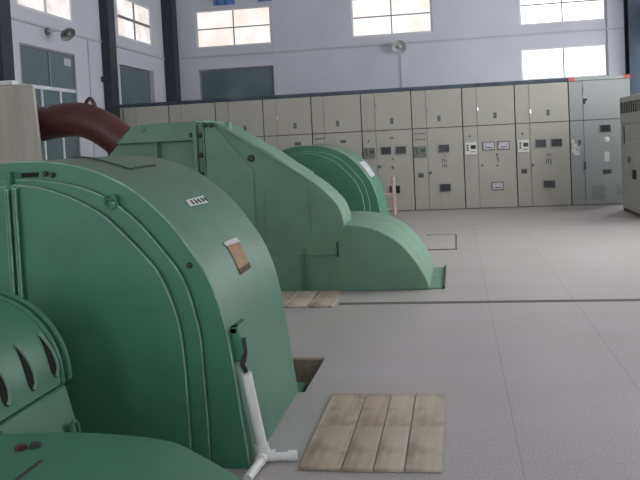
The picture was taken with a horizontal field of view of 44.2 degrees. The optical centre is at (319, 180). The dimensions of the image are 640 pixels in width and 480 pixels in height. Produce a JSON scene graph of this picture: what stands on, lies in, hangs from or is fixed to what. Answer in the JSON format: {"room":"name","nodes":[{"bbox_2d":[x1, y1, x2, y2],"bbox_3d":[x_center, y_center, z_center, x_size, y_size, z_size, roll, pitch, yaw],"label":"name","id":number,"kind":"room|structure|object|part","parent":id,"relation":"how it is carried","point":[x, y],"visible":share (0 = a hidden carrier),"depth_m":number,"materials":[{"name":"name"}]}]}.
{"room":"power station hall","nodes":[
{"label":"power station hall","id":0,"kind":"room"},
{"bbox_2d":[10,0,165,156],"bbox_3d":[-6.035,-1.972,7.528,0.300,6.600,25.000,-2,3,10],"label":"wall","id":1,"kind":"structure","parent":0,"point":[85,13],"depth_m":15.49,"materials":[{"name":"paint"}]},
{"bbox_2d":[16,0,72,22],"bbox_3d":[-4.870,-3.377,13.870,0.060,0.910,1.930,-2,3,10],"label":"window","id":2,"kind":"structure","parent":1,"relation":"in","point":[60,9],"depth_m":14.11,"materials":[{"name":"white glass"}]},
{"bbox_2d":[19,42,80,159],"bbox_3d":[-4.740,-0.688,13.998,0.060,3.300,1.930,-2,3,10],"label":"door","id":3,"kind":"structure","parent":1,"relation":"in","point":[52,73],"depth_m":14.02,"materials":[{"name":"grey glass"}]},
{"bbox_2d":[45,27,74,40],"bbox_3d":[-4.560,-2.580,13.803,0.525,0.262,0.270,-2,3,10],"label":"wall lamp","id":4,"kind":"object","parent":1,"relation":"attached to","point":[67,34],"visible":1,"depth_m":13.81,"materials":[{"name":"grey metal"}]},
{"bbox_3d":[-4.792,-2.632,13.862,0.052,0.141,0.138,-2,3,10],"label":"wall plate","id":5,"kind":"part","parent":4,"relation":"part of","materials":[{"name":"grey metal"}]},
{"bbox_3d":[-4.616,-2.630,13.832,0.340,0.091,0.044,-2,3,10],"label":"arm","id":6,"kind":"part","parent":4,"relation":"part of"},
{"bbox_3d":[-4.410,-2.564,13.778,0.222,0.218,0.270,-2,3,10],"label":"dish","id":7,"kind":"part","parent":4,"relation":"part of","materials":[{"name":"grey metal"}]},
{"bbox_2d":[11,16,164,59],"bbox_3d":[-5.893,-2.346,7.467,0.030,0.040,24.970,-2,3,10],"label":"trim","id":8,"kind":"structure","parent":1,"relation":"attached to","point":[12,17],"depth_m":15.27,"materials":[{"name":"paint"}]},
{"bbox_2d":[87,39,95,156],"bbox_3d":[-4.453,-0.948,15.478,0.020,3.650,0.030,-2,3,10],"label":"trim","id":9,"kind":"structure","parent":1,"relation":"attached to","point":[87,39],"depth_m":15.42,"materials":[{"name":"paint"}]},
{"bbox_2d":[116,0,151,45],"bbox_3d":[-4.204,-3.594,17.757,0.060,0.910,1.930,-2,3,10],"label":"window","id":10,"kind":"structure","parent":1,"relation":"in","point":[133,18],"depth_m":17.73,"materials":[{"name":"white glass"}]},
{"bbox_2d":[120,66,150,103],"bbox_3d":[-4.197,-1.400,17.878,0.060,2.300,1.930,-2,3,10],"label":"window","id":11,"kind":"structure","parent":1,"relation":"in","point":[135,83],"depth_m":17.92,"materials":[{"name":"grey glass"}]},
{"bbox_2d":[176,0,625,100],"bbox_3d":[1.683,-2.890,19.009,11.650,6.600,0.300,-2,3,10],"label":"wall","id":12,"kind":"structure","parent":0,"point":[295,24],"depth_m":18.90,"materials":[{"name":"paint"}]},
{"bbox_2d":[213,0,234,5],"bbox_3d":[-2.387,-4.730,19.418,0.540,0.775,0.062,-2,3,10],"label":"cloth","id":13,"kind":"object","parent":12,"relation":"hanging from","point":[215,2],"visible":1,"depth_m":19.42,"materials":[{"name":"blue fabric"}]},
{"bbox_2d":[195,5,271,48],"bbox_3d":[-2.135,-3.803,19.520,1.930,0.940,0.060,-2,3,10],"label":"window","id":14,"kind":"structure","parent":12,"relation":"in","point":[242,26],"depth_m":19.50,"materials":[{"name":"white glass"}]},
{"bbox_2d":[199,66,274,99],"bbox_3d":[-2.022,-1.726,19.688,1.930,2.170,0.060,-2,3,10],"label":"window","id":15,"kind":"structure","parent":12,"relation":"in","point":[249,81],"depth_m":19.64,"materials":[{"name":"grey glass"}]},
{"bbox_2d":[350,0,432,37],"bbox_3d":[1.705,-3.956,18.854,1.930,0.940,0.060,-2,3,10],"label":"window","id":16,"kind":"structure","parent":12,"relation":"in","point":[369,18],"depth_m":18.85,"materials":[{"name":"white glass"}]},
{"bbox_2d":[392,40,405,53],"bbox_3d":[1.879,-3.140,18.564,0.330,0.320,0.422,-2,3,10],"label":"wall lamp","id":17,"kind":"object","parent":12,"relation":"attached to","point":[399,46],"visible":1,"depth_m":18.43,"materials":[{"name":"grey metal"}]},
{"bbox_2d":[400,54,401,87],"bbox_3d":[1.999,-1.346,18.878,0.025,3.500,0.020,-2,3,10],"label":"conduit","id":18,"kind":"structure","parent":12,"relation":"attached to","point":[400,54],"depth_m":18.81,"materials":[{"name":"paint"}]},
{"bbox_2d":[179,27,623,58],"bbox_3d":[1.651,-3.271,18.825,11.020,0.040,0.030,-2,3,10],"label":"trim","id":19,"kind":"structure","parent":12,"relation":"attached to","point":[615,27],"depth_m":18.71,"materials":[{"name":"paint"}]},
{"bbox_2d":[519,0,605,25],"bbox_3d":[5.574,-4.111,18.183,1.930,0.940,0.060,-2,3,10],"label":"window","id":20,"kind":"structure","parent":12,"relation":"in","point":[531,12],"depth_m":18.19,"materials":[{"name":"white glass"}]},
{"bbox_2d":[520,43,607,80],"bbox_3d":[5.641,-2.739,18.248,1.930,0.750,0.060,-2,3,10],"label":"window","id":21,"kind":"structure","parent":12,"relation":"in","point":[576,61],"depth_m":18.23,"materials":[{"name":"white glass"}]},
{"bbox_2d":[605,0,608,75],"bbox_3d":[6.609,-2.200,18.041,0.025,4.840,0.020,-2,3,10],"label":"trim","id":22,"kind":"structure","parent":12,"relation":"attached to","point":[605,0],"depth_m":17.99,"materials":[{"name":"grey metal"}]},
{"bbox_2d":[225,204,639,479],"bbox_3d":[-0.275,1.407,6.730,11.650,0.620,25.600,-2,3,10],"label":"floor","id":23,"kind":"structure","parent":0,"point":[532,390],"depth_m":5.19,"materials":[{"name":"stone"}]},
{"bbox_2d":[0,0,14,80],"bbox_3d":[-4.970,-2.244,12.289,0.187,6.590,0.320,-2,3,10],"label":"column","id":24,"kind":"structure","parent":23,"relation":"on","point":[7,72],"depth_m":12.25,"materials":[{"name":"paint"}]},
{"bbox_2d":[0,84,42,162],"bbox_3d":[-3.404,0.140,7.891,1.791,2.100,0.470,-2,3,10],"label":"block","id":25,"kind":"object","parent":23,"relation":"on","point":[20,139],"visible":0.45,"depth_m":7.52,"materials":[{"name":"beige metal"}]},
{"bbox_2d":[0,80,17,85],"bbox_3d":[-3.624,-0.916,7.692,1.410,0.043,0.100,-2,3,10],"label":"board","id":26,"kind":"object","parent":25,"relation":"on","point":[8,82],"visible":0.9,"depth_m":7.54,"materials":[{"name":"white"}]},
{"bbox_2d":[0,290,80,433],"bbox_3d":[-1.310,0.882,2.698,0.945,0.909,0.672,-2,3,10],"label":"housing","id":27,"kind":"object","parent":23,"relation":"on","point":[35,363],"visible":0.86,"depth_m":2.77,"materials":[{"name":"green paint"}]},
{"bbox_2d":[37,97,130,153],"bbox_3d":[-2.821,0.148,8.234,1.940,1.996,0.358,-2,3,10],"label":"pipe elbow","id":28,"kind":"object","parent":23,"relation":"on","point":[97,125],"visible":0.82,"depth_m":7.98,"materials":[{"name":"brown metal"}]},
{"bbox_2d":[98,0,119,155],"bbox_3d":[-4.320,-2.457,16.088,0.187,6.590,0.440,-2,3,10],"label":"column","id":29,"kind":"structure","parent":23,"relation":"on","point":[109,78],"depth_m":16.01,"materials":[{"name":"metal"}]},
{"bbox_2d":[0,432,240,479],"bbox_3d":[-1.026,1.056,1.469,1.995,0.653,1.570,-2,3,10],"label":"turbine cover","id":30,"kind":"object","parent":23,"relation":"on","point":[49,455],"visible":1,"depth_m":2.02,"materials":[{"name":"green metal"}]},
{"bbox_2d":[120,105,169,126],"bbox_3d":[-3.539,-0.404,16.963,1.209,2.335,1.440,-2,3,10],"label":"tall cabinet","id":31,"kind":"object","parent":23,"relation":"on","point":[146,115],"visible":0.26,"depth_m":16.23,"materials":[{"name":"beige metal"}]},
{"bbox_3d":[-3.926,-1.155,16.306,0.262,0.729,0.020,-2,3,10],"label":"panel","id":32,"kind":"part","parent":31,"relation":"part of","materials":[{"name":"beige metal"}]},
{"bbox_3d":[-3.444,-1.174,16.223,0.704,0.729,0.020,-2,3,10],"label":"door","id":33,"kind":"part","parent":31,"relation":"part of","materials":[{"name":"beige metal"}]},
{"bbox_2d":[119,78,567,107],"bbox_3d":[0.250,-1.738,15.823,9.025,0.068,0.560,-2,3,10],"label":"bus trunking","id":34,"kind":"object","parent":31,"relation":"on","point":[557,79],"visible":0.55,"depth_m":15.49,"materials":[{"name":"metal"}]},
{"bbox_2d":[0,156,306,468],"bbox_3d":[-1.183,0.765,4.246,1.979,1.785,1.565,-2,3,10],"label":"housing","id":35,"kind":"object","parent":23,"relation":"on","point":[152,280],"visible":0.93,"depth_m":3.44,"materials":[{"name":"green paint"}]},
{"bbox_3d":[-1.315,0.643,3.515,1.500,1.260,0.035,-2,3,10],"label":"plate","id":36,"kind":"part","parent":35,"relation":"part of","materials":[{"name":"green paint"}]},
{"bbox_3d":[-1.310,0.634,3.546,1.641,1.285,0.032,-2,3,10],"label":"rim plate","id":37,"kind":"part","parent":35,"relation":"part of","materials":[{"name":"green paint"}]},
{"bbox_2d":[73,156,155,169],"bbox_3d":[-1.060,-0.095,3.984,0.371,0.078,0.384,-2,3,10],"label":"wire","id":38,"kind":"object","parent":35,"relation":"on","point":[73,156],"visible":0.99,"depth_m":3.86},
{"bbox_2d":[240,337,247,372],"bbox_3d":[-0.333,0.764,3.466,0.032,0.150,0.055,-2,3,10],"label":"cable","id":39,"kind":"object","parent":35,"relation":"attached to","point":[244,356],"visible":1,"depth_m":3.45,"materials":[{"name":"black rubber"}]},
{"bbox_3d":[-1.010,1.456,4.852,1.840,0.330,0.390,-2,3,10],"label":"foundation frame","id":40,"kind":"part","parent":35,"relation":"part of","materials":[{"name":"green paint"}]},
{"bbox_2d":[161,0,180,101],"bbox_3d":[-3.672,-2.655,19.603,0.277,6.590,0.320,-2,3,10],"label":"column","id":41,"kind":"structure","parent":23,"relation":"on","point":[168,7],"depth_m":19.44,"materials":[{"name":"metal"}]},
{"bbox_2d":[169,102,215,122],"bbox_3d":[-2.451,-0.447,16.774,0.978,2.335,1.440,-2,3,10],"label":"tall cabinet","id":42,"kind":"object","parent":23,"relation":"on","point":[198,111],"visible":0.1,"depth_m":16.06,"materials":[{"name":"beige metal"}]},
{"bbox_3d":[-2.951,-1.193,16.137,0.262,0.729,0.020,-2,3,10],"label":"panel","id":43,"kind":"part","parent":42,"relation":"part of","materials":[{"name":"beige metal"}]},
{"bbox_3d":[-2.470,-1.213,16.054,0.704,0.729,0.020,-2,3,10],"label":"door","id":44,"kind":"part","parent":42,"relation":"part of","materials":[{"name":"beige metal"}]},
{"bbox_2d":[215,100,264,141],"bbox_3d":[-1.476,-0.486,16.605,0.978,2.335,1.440,-2,3,10],"label":"tall cabinet","id":45,"kind":"object","parent":23,"relation":"on","point":[247,115],"visible":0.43,"depth_m":15.88,"materials":[{"name":"beige metal"}]},
{"bbox_3d":[-1.976,-1.232,15.968,0.262,0.729,0.020,-2,3,10],"label":"panel","id":46,"kind":"part","parent":45,"relation":"part of","materials":[{"name":"beige metal"}]},
{"bbox_3d":[-1.495,-1.252,15.885,0.704,0.729,0.020,-2,3,10],"label":"door","id":47,"kind":"part","parent":45,"relation":"part of","materials":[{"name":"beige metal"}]},
{"bbox_2d":[241,371,297,479],"bbox_3d":[-0.238,1.044,3.390,0.224,0.415,0.281,-2,3,10],"label":"drain pipe","id":48,"kind":"object","parent":23,"relation":"on","point":[264,454],"visible":1,"depth_m":3.46,"materials":[{"name":"white plastic"}]},
{"bbox_3d":[-0.280,1.232,3.368,0.040,0.040,0.200,-2,3,13],"label":"arm","id":49,"kind":"part","parent":48,"relation":"part of","materials":[{"name":"white plastic"}]},
{"bbox_2d":[275,450,297,460],"bbox_3d":[-0.154,1.220,3.501,0.110,0.046,0.054,-2,3,10],"label":"pipe","id":50,"kind":"object","parent":48,"relation":"attached to","point":[292,455],"depth_m":3.48,"materials":[{"name":"white plastic"}]},
{"bbox_2d":[109,120,445,291],"bbox_3d":[-0.382,0.193,8.189,3.275,1.675,1.531,-2,3,10],"label":"housing","id":51,"kind":"object","parent":23,"relation":"on","point":[311,235],"depth_m":7.49,"materials":[{"name":"green paint"}]},
{"bbox_3d":[-0.844,0.258,7.550,0.460,1.650,0.024,-2,3,10],"label":"gusset plate","id":52,"kind":"part","parent":51,"relation":"part of","materials":[{"name":"green paint"}]},
{"bbox_3d":[-0.389,0.051,7.754,1.302,1.320,0.555,-2,3,10],"label":"casing","id":53,"kind":"part","parent":51,"relation":"part of","materials":[{"name":"green paint"}]},
{"bbox_3d":[-0.602,0.899,7.564,0.880,0.345,0.013,-2,3,10],"label":"plate","id":54,"kind":"part","parent":51,"relation":"part of","materials":[{"name":"green paint"}]},
{"bbox_2d":[263,97,312,150],"bbox_3d":[-0.504,-0.525,16.436,0.973,2.335,1.440,-2,3,10],"label":"tall cabinet","id":55,"kind":"object","parent":23,"relation":"on","point":[287,121],"visible":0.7,"depth_m":15.73,"materials":[{"name":"beige metal"}]},
{"bbox_3d":[-1.002,-1.271,15.799,0.262,0.729,0.020,-2,3,10],"label":"panel","id":56,"kind":"part","parent":55,"relation":"part of","materials":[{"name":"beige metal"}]},
{"bbox_3d":[-0.946,-0.108,15.854,0.262,1.574,0.020,-2,3,10],"label":"instrument panel","id":57,"kind":"part","parent":55,"relation":"part of","materials":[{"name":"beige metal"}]},
{"bbox_3d":[-0.523,-1.290,15.716,0.699,0.729,0.020,-2,3,10],"label":"door","id":58,"kind":"part","parent":55,"relation":"part of","materials":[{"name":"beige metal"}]},
{"bbox_3d":[-0.467,-0.128,15.771,0.699,1.574,0.020,-2,3,10],"label":"door","id":59,"kind":"part","parent":55,"relation":"part of","materials":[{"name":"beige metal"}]},
{"bbox_2d":[281,291,294,302],"bbox_3d":[-0.396,1.074,7.146,0.215,0.015,0.695,-2,3,10],"label":"plank","id":60,"kind":"object","parent":23,"relation":"on","point":[286,295],"visible":0.29,"depth_m":7.31,"materials":[{"name":"beige wood"}]},
{"bbox_2d":[284,291,318,307],"bbox_3d":[-0.170,1.065,7.107,0.215,0.015,0.695,-2,3,10],"label":"plank","id":61,"kind":"object","parent":23,"relation":"on","point":[300,299],"visible":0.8,"depth_m":7.04,"materials":[{"name":"beige wood"}]},
{"bbox_2d":[307,290,343,307],"bbox_3d":[0.057,1.056,7.068,0.215,0.015,0.695,-2,3,10],"label":"plank","id":62,"kind":"object","parent":23,"relation":"on","point":[324,299],"visible":1,"depth_m":7.00,"materials":[{"name":"beige wood"}]},
{"bbox_2d":[298,393,366,470],"bbox_3d":[0.081,1.207,3.866,0.188,0.015,0.995,-2,3,10],"label":"plank","id":63,"kind":"object","parent":23,"relation":"on","point":[328,447],"visible":1,"depth_m":3.75,"materials":[{"name":"beige wood"}]},
{"bbox_2d":[281,144,388,214],"bbox_3d":[-0.067,0.198,10.811,1.979,1.385,1.125,-2,3,10],"label":"housing","id":64,"kind":"object","parent":23,"relation":"on","point":[346,171],"visible":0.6,"depth_m":10.20,"materials":[{"name":"green paint"}]},
{"bbox_3d":[-0.157,0.265,10.276,1.500,1.260,0.035,-2,3,10],"label":"plate","id":65,"kind":"part","parent":64,"relation":"part of","materials":[{"name":"green paint"}]},
{"bbox_3d":[-0.152,0.256,10.307,1.641,1.285,0.032,-2,3,10],"label":"rim plate","id":66,"kind":"part","parent":64,"relation":"part of","materials":[{"name":"green paint"}]},
{"bbox_2d":[311,94,362,157],"bbox_3d":[0.468,-0.564,16.268,0.978,2.335,1.440,-2,3,10],"label":"tall cabinet","id":67,"kind":"object","parent":23,"relation":"on","point":[336,119],"visible":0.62,"depth_m":15.56,"materials":[{"name":"beige metal"}]},
{"bbox_3d":[-0.047,-1.310,15.633,0.232,0.729,0.020,-2,3,10],"label":"panel","id":68,"kind":"part","parent":67,"relation":"part of","materials":[{"name":"beige metal"}]},
{"bbox_3d":[0.009,-0.147,15.689,0.232,1.574,0.020,-2,3,10],"label":"instrument panel","id":69,"kind":"part","parent":67,"relation":"part of","materials":[{"name":"beige metal"}]},
{"bbox_3d":[0.435,-1.329,15.550,0.734,0.729,0.020,-2,3,10],"label":"door","id":70,"kind":"part","parent":67,"relation":"part of","materials":[{"name":"beige metal"}]},
{"bbox_3d":[0.491,-0.166,15.605,0.734,1.574,0.020,-2,3,10],"label":"door","id":71,"kind":"part","parent":67,"relation":"part of","materials":[{"name":"beige metal"}]},
{"bbox_2d":[342,394,390,471],"bbox_3d":[0.242,1.201,3.833,0.132,0.015,0.995,-2,3,10],"label":"plank","id":72,"kind":"object","parent":23,"relation":"on","point":[361,455],"visible":0.98,"depth_m":3.71,"materials":[{"name":"beige wood"}]},
{"bbox_2d":[360,91,415,211],"bbox_3d":[1.440,-0.603,16.099,0.973,2.335,1.440,-2,3,10],"label":"tall cabinet","id":73,"kind":"object","parent":23,"relation":"on","point":[387,133],"visible":0.92,"depth_m":15.41,"materials":[{"name":"beige metal"}]},
{"bbox_3d":[0.943,-1.349,15.462,0.262,0.729,0.020,-2,3,10],"label":"panel","id":74,"kind":"part","parent":73,"relation":"part of","materials":[{"name":"beige metal"}]},
{"bbox_3d":[0.999,-0.186,15.517,0.262,1.574,0.020,-2,3,10],"label":"instrument panel","id":75,"kind":"part","parent":73,"relation":"part of","materials":[{"name":"beige metal"}]},
{"bbox_3d":[1.422,-1.368,15.379,0.699,0.729,0.020,-2,3,10],"label":"door","id":76,"kind":"part","parent":73,"relation":"part of","materials":[{"name":"beige metal"}]},
{"bbox_3d":[1.478,-0.205,15.434,0.699,1.574,0.020,-2,3,10],"label":"door","id":77,"kind":"part","parent":73,"relation":"part of","materials":[{"name":"beige metal"}]},
{"bbox_2d":[385,176,397,215],"bbox_3d":[1.253,0.280,14.646,0.324,0.731,0.368,-2,3,10],"label":"wooden chair","id":78,"kind":"object","parent":23,"relation":"on","point":[394,208],"visible":0.76,"depth_m":14.47,"materials":[{"name":"brown wood"}]},
{"bbox_3d":[1.355,0.284,14.466,0.063,0.731,0.048,-2,3,10],"label":"leg","id":79,"kind":"part","parent":78,"relation":"part of","materials":[{"name":"brown wood"}]},
{"bbox_3d":[1.409,0.266,14.781,0.063,0.731,0.048,-2,3,10],"label":"leg","id":80,"kind":"part","parent":78,"relation":"part of","materials":[{"name":"brown wood"}]},
{"bbox_2d":[374,393,414,471],"bbox_3d":[0.373,1.195,3.816,0.126,0.015,0.995,-2,3,10],"label":"plank","id":81,"kind":"object","parent":23,"relation":"on","point":[391,456],"visible":1,"depth_m":3.70,"materials":[{"name":"beige wood"}]},
{"bbox_2d":[405,393,444,472],"bbox_3d":[0.518,1.189,3.796,0.154,0.015,0.995,-2,3,10],"label":"plank","id":82,"kind":"object","parent":23,"relation":"on","point":[425,448],"visible":1,"depth_m":3.68,"materials":[{"name":"beige wood"}]},
{"bbox_2d":[411,88,465,210],"bbox_3d":[2.403,-0.641,15.932,0.958,2.335,1.440,-2,3,10],"label":"tall cabinet","id":83,"kind":"object","parent":23,"relation":"on","point":[437,130],"visible":1,"depth_m":15.26,"materials":[{"name":"beige metal"}]},
{"bbox_3d":[1.917,-1.388,15.293,0.272,0.729,0.020,-2,3,10],"label":"panel","id":84,"kind":"part","parent":83,"relation":"part of","materials":[{"name":"beige metal"}]},
{"bbox_3d":[1.974,-0.225,15.348,0.272,1.574,0.020,-2,3,10],"label":"instrument panel","id":85,"kind":"part","parent":83,"relation":"part of","materials":[{"name":"beige metal"}]},
{"bbox_3d":[2.389,-1.407,15.211,0.674,0.729,0.020,-2,3,10],"label":"door","id":86,"kind":"part","parent":83,"relation":"part of","materials":[{"name":"beige metal"}]},
{"bbox_3d":[2.445,-0.244,15.266,0.674,1.574,0.020,-2,3,10],"label":"door","id":87,"kind":"part","parent":83,"relation":"part of","materials":[{"name":"beige metal"}]},
{"bbox_2d":[426,234,456,249],"bbox_3d":[1.628,0.816,10.603,0.420,0.007,1.530,-2,3,10],"label":"floor hatch","id":88,"kind":"object","parent":23,"relation":"on","point":[441,241],"visible":0.88,"depth_m":10.52,"materials":[{"name":"metal"}]},
{"bbox_2d":[338,299,639,304],"bbox_3d":[2.676,0.967,6.419,5.100,0.003,0.080,-2,3,10],"label":"trim","id":89,"kind":"structure","parent":23,"relation":"on","point":[576,300],"depth_m":6.63,"materials":[{"name":"grey metal"}]},
{"bbox_2d":[461,85,517,208],"bbox_3d":[3.365,-0.680,15.765,0.973,2.335,1.440,-2,3,10],"label":"tall cabinet","id":90,"kind":"object","parent":23,"relation":"on","point":[488,116],"visible":1,"depth_m":15.09,"materials":[{"name":"beige metal"}]},
{"bbox_3d":[2.868,-1.426,15.128,0.262,0.729,0.020,-2,3,10],"label":"panel","id":91,"kind":"part","parent":90,"relation":"part of","materials":[{"name":"beige metal"}]},
{"bbox_3d":[2.924,-0.263,15.183,0.262,1.574,0.020,-2,3,10],"label":"instrument panel","id":92,"kind":"part","parent":90,"relation":"part of","materials":[{"name":"beige metal"}]},
{"bbox_3d":[3.346,-1.445,15.045,0.699,0.729,0.020,-2,3,10],"label":"door","id":93,"kind":"part","parent":90,"relation":"part of","materials":[{"name":"beige metal"}]},
{"bbox_3d":[3.403,-0.282,15.100,0.699,1.574,0.020,-2,3,10],"label":"door","id":94,"kind":"part","parent":90,"relation":"part of","materials":[{"name":"beige metal"}]},
{"bbox_2d":[513,82,571,206],"bbox_3d":[4.337,-0.718,15.597,0.978,2.335,1.440,-2,3,10],"label":"tall cabinet","id":95,"kind":"object","parent":23,"relation":"on","point":[541,112],"visible":1,"depth_m":14.93,"materials":[{"name":"beige metal"}]},
{"bbox_3d":[3.832,-1.465,14.961,0.252,0.729,0.020,-2,3,10],"label":"panel","id":96,"kind":"part","parent":95,"relation":"part of","materials":[{"name":"beige metal"}]},
{"bbox_3d":[3.889,-0.302,15.016,0.252,1.574,0.020,-2,3,10],"label":"instrument panel","id":97,"kind":"part","parent":95,"relation":"part of","materials":[{"name":"beige metal"}]},
{"bbox_3d":[4.314,-1.484,14.877,0.714,0.729,0.020,-2,3,10],"label":"door","id":98,"kind":"part","parent":95,"relation":"part of","materials":[{"name":"beige metal"}]},
{"bbox_3d":[4.370,-0.321,14.932,0.714,1.574,0.020,-2,3,10],"label":"door","id":99,"kind":"part","parent":95,"relation":"part of","materials":[{"name":"beige metal"}]},
{"bbox_2d":[568,78,629,205],"bbox_3d":[5.371,-0.760,15.417,1.098,2.335,1.440,-2,3,10],"label":"tall cabinet","id":100,"kind":"object","parent":23,"relation":"on","point":[593,105],"visible":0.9,"depth_m":14.76,"materials":[{"name":"grey metal"}]},
{"bbox_3d":[4.802,-1.503,14.792,0.242,0.729,0.020,-2,3,10],"label":"panel","id":101,"kind":"part","parent":100,"relation":"part of","materials":[{"name":"grey metal"}]},
{"bbox_3d":[4.858,-0.341,14.848,0.242,1.574,0.020,-2,3,10],"label":"instrument panel","id":102,"kind":"part","parent":100,"relation":"part of","materials":[{"name":"grey metal"}]},
{"bbox_2d":[567,74,629,81],"bbox_3d":[5.239,-1.936,14.930,1.106,0.067,0.514,-2,3,10],"label":"channel","id":103,"kind":"object","parent":100,"relation":"on","point":[624,75],"visible":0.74,"depth_m":14.68,"materials":[{"name":"grey metal"}]},
{"bbox_3d":[5.399,-0.362,14.754,0.844,1.574,0.020,-2,3,10],"label":"door","id":104,"kind":"part","parent":100,"relation":"part of","materials":[{"name":"grey metal"}]},
{"bbox_3d":[5.343,-1.525,14.699,0.844,0.729,0.020,-2,3,10],"label":"door","id":105,"kind":"part","parent":100,"relation":"part of","materials":[{"name":"grey metal"}]},
{"bbox_2d":[620,93,639,216],"bbox_3d":[5.430,-0.425,12.545,0.960,1.935,1.870,-2,3,10],"label":"tall cabinet","id":106,"kind":"object","parent":23,"relation":"on","point":[629,105],"visible":1,"depth_m":12.79,"materials":[{"name":"beige metal"}]},
{"bbox_3d":[4.990,-1.148,12.580,0.020,0.435,1.850,-2,3,10],"label":"panel","id":107,"kind":"part","parent":106,"relation":"part of","materials":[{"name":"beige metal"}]},
{"bbox_3d":[4.955,-0.104,12.426,0.040,0.150,0.140,-2,3,10],"label":"handle","id":108,"kind":"part","parent":106,"relation":"part of","materials":[{"name":"black rubber"}]},
{"bbox_3d":[4.939,-0.106,12.165,0.020,1.100,0.820,-2,3,10],"label":"door","id":109,"kind":"part","parent":106,"relation":"part of","materials":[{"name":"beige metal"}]},
{"bbox_2d":[623,0,639,94],"bbox_3d":[6.548,-2.986,16.189,0.480,6.590,0.400,-2,3,10],"label":"column","id":110,"kind":"structure","parent":23,"relation":"on","point":[631,7],"depth_m":16.04,"materials":[{"name":"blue paint"}]}
]}

